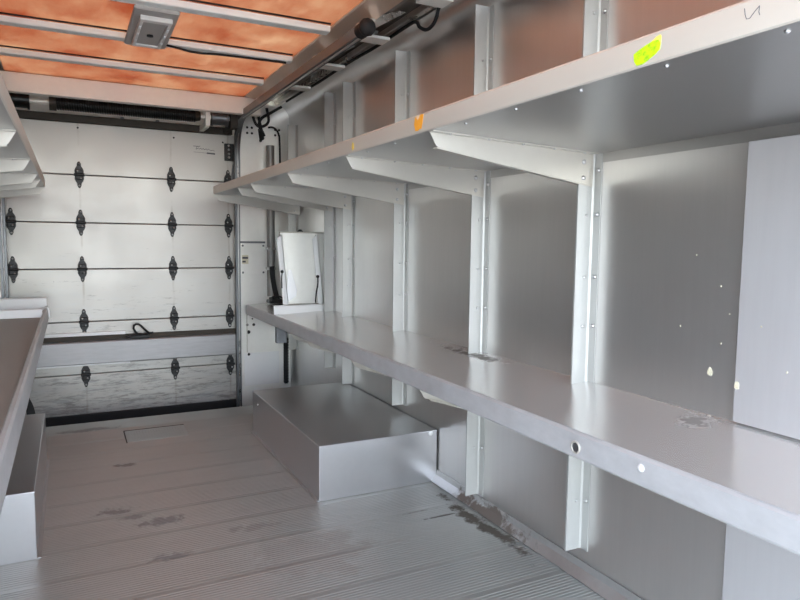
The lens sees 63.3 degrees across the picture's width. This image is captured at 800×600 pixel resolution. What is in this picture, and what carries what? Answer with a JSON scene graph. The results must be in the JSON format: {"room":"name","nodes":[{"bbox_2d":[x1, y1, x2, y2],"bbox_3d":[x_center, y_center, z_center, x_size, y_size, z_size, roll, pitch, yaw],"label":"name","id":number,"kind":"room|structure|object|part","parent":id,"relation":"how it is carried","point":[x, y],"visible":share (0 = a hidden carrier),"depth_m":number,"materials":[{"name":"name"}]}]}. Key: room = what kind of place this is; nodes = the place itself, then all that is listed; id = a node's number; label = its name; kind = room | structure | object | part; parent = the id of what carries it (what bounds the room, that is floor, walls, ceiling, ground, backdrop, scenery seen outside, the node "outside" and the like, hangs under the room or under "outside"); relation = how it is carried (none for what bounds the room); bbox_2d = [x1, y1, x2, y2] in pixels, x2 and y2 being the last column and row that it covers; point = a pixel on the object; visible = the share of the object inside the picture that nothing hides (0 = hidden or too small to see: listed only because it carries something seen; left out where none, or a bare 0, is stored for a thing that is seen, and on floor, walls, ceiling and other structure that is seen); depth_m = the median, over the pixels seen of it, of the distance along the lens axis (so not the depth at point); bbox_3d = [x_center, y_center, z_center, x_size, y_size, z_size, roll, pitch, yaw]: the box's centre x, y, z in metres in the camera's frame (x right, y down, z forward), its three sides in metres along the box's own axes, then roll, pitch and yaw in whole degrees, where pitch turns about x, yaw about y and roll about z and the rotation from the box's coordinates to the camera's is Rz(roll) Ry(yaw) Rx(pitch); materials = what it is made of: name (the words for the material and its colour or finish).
{"room":"vehicle interior","nodes":[
{"label":"vehicle interior","id":0,"kind":"room"},
{"bbox_2d":[15,95,274,135],"bbox_3d":[-1.910,-1.343,4.558,2.239,0.340,0.030,-2,6,-27],"label":"wall","id":1,"kind":"structure","parent":0,"point":[33,106],"depth_m":4.47,"materials":[{"name":"grey metal"}]},
{"bbox_2d":[0,110,235,426],"bbox_3d":[-1.923,-0.199,4.565,1.540,2.102,0.102,-2,6,-27],"label":"door","id":2,"kind":"structure","parent":1,"relation":"in","point":[129,244],"depth_m":4.57,"materials":[{"name":"white painted metal"},{"name":"steel"},{"name":"black rubber"}]},
{"bbox_3d":[-1.937,-0.042,4.605,1.540,0.360,0.035,-2,6,-27],"label":"panel","id":3,"kind":"part","parent":2,"relation":"part of","materials":[{"name":"white metal"}]},
{"bbox_3d":[-1.930,-0.697,4.545,1.540,0.318,0.035,-2,6,-27],"label":"panel","id":4,"kind":"part","parent":2,"relation":"part of","materials":[{"name":"white metal"}]},
{"bbox_3d":[-1.934,-0.380,4.574,1.540,0.311,0.035,-2,6,-27],"label":"panel","id":5,"kind":"part","parent":2,"relation":"part of","materials":[{"name":"white metal"}]},
{"bbox_3d":[-1.927,-1.029,4.515,1.540,0.342,0.035,-2,6,-27],"label":"panel","id":6,"kind":"part","parent":2,"relation":"part of","materials":[{"name":"white metal"}]},
{"bbox_3d":[-1.945,0.654,4.669,1.540,0.294,0.035,-2,6,-27],"label":"panel","id":7,"kind":"part","parent":2,"relation":"part of","materials":[{"name":"white metal"}]},
{"bbox_3d":[-1.941,0.323,4.638,1.540,0.364,0.035,-2,6,-27],"label":"panel","id":8,"kind":"part","parent":2,"relation":"part of","materials":[{"name":"white metal"}]},
{"bbox_3d":[-1.903,0.355,4.616,1.475,0.164,0.045,-2,6,-27],"label":"cross rail","id":9,"kind":"part","parent":2,"relation":"part of","materials":[{"name":"grey metal"}]},
{"bbox_3d":[-1.847,0.247,4.602,0.184,0.037,0.021,-2,6,-28],"label":"handle","id":10,"kind":"part","parent":2,"relation":"part of","materials":[{"name":"black metal"}]},
{"bbox_3d":[-1.857,0.259,4.622,0.130,0.020,0.040,-2,6,-27],"label":"latch plate","id":11,"kind":"part","parent":2,"relation":"part of","materials":[{"name":"grey metal"}]},
{"bbox_2d":[50,407,231,426],"bbox_3d":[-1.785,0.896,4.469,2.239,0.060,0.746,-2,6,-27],"label":"trim","id":12,"kind":"structure","parent":2,"relation":"attached to","point":[230,407],"depth_m":4.69,"materials":[{"name":"black rubber"}]},
{"bbox_3d":[-1.251,-0.959,4.838,0.033,0.140,0.013,-2,6,-27],"label":"reinforcing plate","id":13,"kind":"part","parent":2,"relation":"part of","materials":[{"name":"grey metal"}]},
{"bbox_2d":[9,93,237,133],"bbox_3d":[-1.878,-1.260,4.369,1.520,0.130,0.348,-2,6,-27],"label":"shaft","id":14,"kind":"object","parent":1,"relation":"attached to","point":[230,121],"visible":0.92,"depth_m":4.26,"materials":[{"name":"metal"}]},
{"bbox_3d":[-1.397,-1.277,4.614,0.030,0.130,0.345,-2,6,-27],"label":"bearing plate","id":15,"kind":"part","parent":14,"relation":"part of","materials":[{"name":"white metal"}]},
{"bbox_3d":[-1.236,-1.282,4.696,0.050,0.130,0.345,-2,6,-27],"label":"bearing plate","id":16,"kind":"part","parent":14,"relation":"part of","materials":[{"name":"metal"}]},
{"bbox_2d":[0,0,362,96],"bbox_3d":[-0.630,-1.171,2.049,1.458,0.004,4.710,-2,6,-27],"label":"ceiling","id":17,"kind":"structure","parent":0,"point":[104,13],"depth_m":3.20,"materials":[{"name":"brown"}]},
{"bbox_2d":[0,70,260,116],"bbox_3d":[-1.814,-1.294,4.042,1.900,0.111,0.060,-2,6,-27],"label":"ceiling beam","id":18,"kind":"structure","parent":17,"relation":"attached to","point":[15,82],"depth_m":4.05,"materials":[{"name":"grey metal"}]},
{"bbox_2d":[124,4,179,48],"bbox_3d":[-1.106,-1.192,2.884,0.186,0.040,0.555,-2,6,-27],"label":"recessed light","id":19,"kind":"object","parent":17,"relation":"in","point":[148,27],"visible":1,"depth_m":2.80,"materials":[{"name":"grey plastic"}]},
{"bbox_2d":[0,45,310,91],"bbox_3d":[-1.454,-1.303,3.632,1.972,0.036,0.087,-2,6,-27],"label":"bow","id":20,"kind":"object","parent":17,"relation":"attached to","point":[106,63],"visible":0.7,"depth_m":3.59,"materials":[{"name":"white metal"}]},
{"bbox_3d":[-0.629,-1.323,4.050,0.122,0.014,0.087,-2,6,-27],"label":"plate","id":21,"kind":"part","parent":20,"relation":"part of","materials":[{"name":"grey metal"}]},
{"bbox_2d":[0,12,344,70],"bbox_3d":[-1.197,-1.254,3.127,1.972,0.036,0.087,-2,6,-27],"label":"bow","id":22,"kind":"object","parent":17,"relation":"attached to","point":[4,20],"visible":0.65,"depth_m":3.04,"materials":[{"name":"white metal"}]},
{"bbox_2d":[166,44,285,63],"bbox_3d":[-0.883,-1.239,3.287,0.625,0.016,0.070,-3,6,-31],"label":"wire","id":23,"kind":"object","parent":22,"relation":"attached to","point":[167,45],"visible":0.97,"depth_m":3.29,"materials":[{"name":"black rubber"}]},
{"bbox_3d":[-0.372,-1.274,3.546,0.122,0.014,0.087,-2,6,-27],"label":"plate","id":24,"kind":"part","parent":22,"relation":"part of","materials":[{"name":"grey metal"}]},
{"bbox_2d":[111,0,389,44],"bbox_3d":[-0.945,-1.206,2.633,1.972,0.036,0.087,-2,6,-27],"label":"bow","id":25,"kind":"object","parent":17,"relation":"attached to","point":[177,5],"visible":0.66,"depth_m":2.76,"materials":[{"name":"white metal"}]},
{"bbox_3d":[-0.120,-1.226,3.052,0.122,0.014,0.087,-2,6,-27],"label":"plate","id":26,"kind":"part","parent":25,"relation":"part of","materials":[{"name":"grey metal"}]},
{"bbox_2d":[245,0,402,98],"bbox_3d":[0.017,-1.177,2.421,0.108,0.031,4.485,-2,6,-27],"label":"strip","id":27,"kind":"object","parent":17,"relation":"attached to","point":[370,9],"visible":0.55,"depth_m":3.07,"materials":[{"name":"grey metal"}]},
{"bbox_2d":[416,0,452,7],"bbox_3d":[-0.689,-1.157,2.132,1.972,0.036,0.087,-2,6,-27],"label":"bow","id":28,"kind":"object","parent":17,"relation":"attached to","point":[435,3],"visible":1,"depth_m":2.55,"materials":[{"name":"white metal"}]},
{"bbox_2d":[234,105,289,405],"bbox_3d":[-1.048,-0.307,4.979,0.387,2.300,0.182,-2,6,-27],"label":"door frame","id":29,"kind":"structure","parent":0,"point":[266,364],"depth_m":4.90,"materials":[{"name":"white metal"}]},
{"bbox_2d":[240,241,264,274],"bbox_3d":[-1.101,-0.313,4.852,0.186,0.250,0.016,-2,6,-27],"label":"access cover","id":30,"kind":"object","parent":29,"relation":"attached to","point":[252,253],"visible":1,"depth_m":4.85,"materials":[{"name":"white metal"}]},
{"bbox_3d":[-1.152,-0.301,4.823,0.048,0.065,0.003,-2,6,-27],"label":"label plate","id":31,"kind":"part","parent":30,"relation":"part of","materials":[{"name":"beige paper"}]},
{"bbox_3d":[-1.056,0.523,4.964,0.270,0.250,0.004,-2,6,-27],"label":"kick plate","id":32,"kind":"part","parent":29,"relation":"part of","materials":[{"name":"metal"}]},
{"bbox_2d":[265,145,275,295],"bbox_3d":[-0.971,-0.587,4.865,0.066,1.120,0.063,-2,6,-27],"label":"conduit","id":33,"kind":"object","parent":29,"relation":"attached to","point":[270,248],"visible":0.6,"depth_m":4.85,"materials":[{"name":"metal"}]},
{"bbox_2d":[268,126,280,162],"bbox_3d":[-0.940,-1.022,4.864,0.098,0.547,0.014,-2,6,-27],"label":"cable","id":34,"kind":"object","parent":29,"relation":"attached to","point":[269,126],"visible":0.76,"depth_m":4.86,"materials":[{"name":"black rubber"}]},
{"bbox_2d":[234,11,404,406],"bbox_3d":[-0.594,-0.206,3.813,0.276,2.278,2.459,-2,6,-27],"label":"door track","id":35,"kind":"object","parent":29,"relation":"attached to","point":[366,27],"visible":0.85,"depth_m":3.81,"materials":[{"name":"metal"}]},
{"bbox_2d":[0,405,605,599],"bbox_3d":[-0.387,1.052,1.721,2.239,0.161,5.424,-2,6,-27],"label":"floor","id":36,"kind":"structure","parent":0,"point":[208,513],"depth_m":2.50,"materials":[{"name":"grey wood"}]},
{"bbox_2d":[0,413,49,565],"bbox_3d":[-1.783,0.749,2.644,0.591,0.247,1.136,-2,6,-27],"label":"box","id":37,"kind":"object","parent":36,"relation":"on","point":[22,517],"visible":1,"depth_m":2.31,"materials":[{"name":"grey metal"}]},
{"bbox_2d":[123,424,188,442],"bbox_3d":[-1.412,0.773,3.760,0.339,0.003,0.250,-2,6,-27],"label":"floor hatch","id":38,"kind":"object","parent":36,"relation":"on","point":[154,433],"visible":1,"depth_m":3.76,"materials":[{"name":"grey metal"}]},
{"bbox_2d":[251,382,436,501],"bbox_3d":[-0.349,0.693,3.425,0.597,0.247,1.148,-2,6,-27],"label":"box","id":39,"kind":"object","parent":36,"relation":"on","point":[337,440],"visible":0.94,"depth_m":3.03,"materials":[{"name":"grey metal"}]},
{"bbox_2d":[278,0,748,599],"bbox_3d":[0.434,-0.061,2.441,0.094,2.345,6.150,-2,6,-27],"label":"wall","id":40,"kind":"structure","parent":0,"point":[672,224],"depth_m":2.27,"materials":[{"name":"metal"}]},
{"bbox_2d":[252,106,281,141],"bbox_3d":[-0.969,-1.264,4.641,0.225,0.248,0.152,-2,6,-27],"label":"wire bundle","id":41,"kind":"object","parent":40,"relation":"hanging from","point":[259,125],"visible":0.88,"depth_m":4.59,"materials":[{"name":"black plastic"}]},
{"bbox_2d":[288,125,298,349],"bbox_3d":[-0.793,-0.454,4.832,0.077,1.665,0.030,1,5,2],"label":"wall post","id":42,"kind":"object","parent":40,"relation":"attached to","point":[292,129],"visible":0.15,"depth_m":4.78,"materials":[{"name":"metal"}]},
{"bbox_2d":[324,92,335,367],"bbox_3d":[-0.446,-0.430,4.149,0.077,1.750,0.030,1,5,2],"label":"wall post","id":43,"kind":"object","parent":40,"relation":"attached to","point":[329,98],"visible":0.62,"depth_m":4.15,"materials":[{"name":"metal"}]},
{"bbox_2d":[244,0,421,105],"bbox_3d":[0.053,-1.268,2.665,0.385,0.105,5.200,-2,6,-27],"label":"trim","id":44,"kind":"structure","parent":40,"relation":"attached to","point":[406,6],"depth_m":3.15,"materials":[{"name":"metal"}]},
{"bbox_2d":[342,81,355,383],"bbox_3d":[-0.306,-0.381,3.876,0.077,1.795,0.030,1,5,2],"label":"wall post","id":45,"kind":"object","parent":40,"relation":"attached to","point":[349,89],"visible":0.75,"depth_m":3.88,"materials":[{"name":"metal"}]},
{"bbox_2d":[277,4,434,103],"bbox_3d":[0.139,-1.282,2.763,0.034,0.060,4.600,-2,6,-27],"label":"roof rail","id":46,"kind":"object","parent":40,"relation":"attached to","point":[422,9],"visible":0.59,"depth_m":3.40,"materials":[{"name":"metal"}]},
{"bbox_2d":[286,7,440,102],"bbox_3d":[0.104,-1.217,2.837,0.043,0.084,3.951,-2,6,-27],"label":"cable","id":47,"kind":"object","parent":46,"relation":"hanging from","point":[416,22],"visible":0.77,"depth_m":3.15,"materials":[{"name":"black plastic"}]},
{"bbox_2d":[391,50,410,405],"bbox_3d":[0.004,-0.341,3.267,0.077,1.772,0.030,1,5,2],"label":"wall post","id":48,"kind":"object","parent":40,"relation":"attached to","point":[402,59],"visible":0.65,"depth_m":3.27,"materials":[{"name":"metal"}]},
{"bbox_2d":[465,4,494,495],"bbox_3d":[0.323,-0.170,2.650,0.077,1.993,0.030,1,5,2],"label":"wall post","id":49,"kind":"object","parent":40,"relation":"attached to","point":[484,15],"visible":0.74,"depth_m":2.65,"materials":[{"name":"metal"}]},
{"bbox_2d":[213,0,799,214],"bbox_3d":[0.011,-0.509,2.616,0.623,0.180,4.520,-2,6,-27],"label":"shelf","id":50,"kind":"object","parent":40,"relation":"attached to","point":[729,75],"visible":1,"depth_m":1.59,"materials":[{"name":"metal"}]},
{"bbox_2d":[246,303,799,555],"bbox_3d":[0.085,0.373,2.784,0.391,0.411,4.600,-2,6,-27],"label":"shelf","id":51,"kind":"object","parent":40,"relation":"attached to","point":[746,478],"visible":0.98,"depth_m":1.74,"materials":[{"name":"grey metal"}]},
{"bbox_2d":[266,266,282,303],"bbox_3d":[-0.890,-0.112,4.702,0.139,0.267,0.090,-2,6,-27],"label":"strap","id":52,"kind":"object","parent":51,"relation":"on","point":[276,298],"visible":0.8,"depth_m":4.69,"materials":[{"name":"fabric"}]},
{"bbox_2d":[276,229,323,304],"bbox_3d":[-0.640,-0.215,4.199,0.334,0.483,0.063,-2,6,-27],"label":"panel","id":53,"kind":"object","parent":51,"relation":"on","point":[300,253],"visible":0.97,"depth_m":4.22,"materials":[{"name":"metal"}]},
{"bbox_3d":[-0.544,-0.067,4.237,0.026,0.172,0.012,-2,6,-27],"label":"cord","id":54,"kind":"part","parent":53,"relation":"part of","materials":[{"name":"black rubber"}]},
{"bbox_2d":[431,469,642,599],"bbox_3d":[0.596,0.910,2.207,0.034,0.053,5.420,-2,6,-27],"label":"baseboard","id":55,"kind":"structure","parent":40,"relation":"attached to","point":[595,580],"depth_m":2.37,"materials":[{"name":"grey metal"}]},
{"bbox_2d":[564,0,608,551],"bbox_3d":[0.602,-0.133,2.101,0.077,1.959,0.030,1,5,2],"label":"wall post","id":56,"kind":"object","parent":40,"relation":"attached to","point":[595,12],"visible":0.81,"depth_m":2.11,"materials":[{"name":"metal"}]},
{"bbox_2d":[722,134,799,599],"bbox_3d":[1.145,0.323,1.102,0.019,1.324,1.263,-2,6,-27],"label":"panel","id":57,"kind":"object","parent":40,"relation":"attached to","point":[767,373],"visible":0.88,"depth_m":1.57,"materials":[{"name":"metal"}]},
{"bbox_3d":[-1.831,-0.052,2.075,0.094,2.345,4.750,-2,6,-27],"label":"wall","id":58,"kind":"structure","parent":0,"visible":0},
{"bbox_2d":[0,73,44,197],"bbox_3d":[-1.491,-0.467,1.977,0.599,0.180,4.300,-2,6,-27],"label":"shelf","id":59,"kind":"object","parent":58,"relation":"attached to","point":[21,174],"visible":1,"depth_m":2.52,"materials":[{"name":"metal"}]},
{"bbox_2d":[0,297,50,514],"bbox_3d":[-1.492,0.251,2.046,0.608,0.152,4.300,-2,6,-27],"label":"shelf","id":60,"kind":"object","parent":58,"relation":"attached to","point":[23,321],"visible":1,"depth_m":2.35,"materials":[{"name":"white metal"}]},
{"bbox_2d":[26,398,34,414],"bbox_3d":[-2.276,0.434,3.885,0.156,0.563,0.026,0,5,-9],"label":"strap","id":61,"kind":"object","parent":60,"relation":"hanging from","point":[30,408],"visible":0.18,"depth_m":3.91,"materials":[{"name":"black rubber"}]},
{"bbox_3d":[-2.740,-0.248,4.128,0.300,2.300,0.170,-2,6,-27],"label":"wall pillar","id":62,"kind":"structure","parent":0,"visible":0},
{"bbox_2d":[0,198,8,297],"bbox_3d":[-2.076,-0.154,3.062,0.276,2.278,2.459,-2,6,-27],"label":"door track","id":63,"kind":"object","parent":62,"relation":"attached to","point":[3,238],"visible":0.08,"depth_m":4.14,"materials":[{"name":"metal"}]}
]}

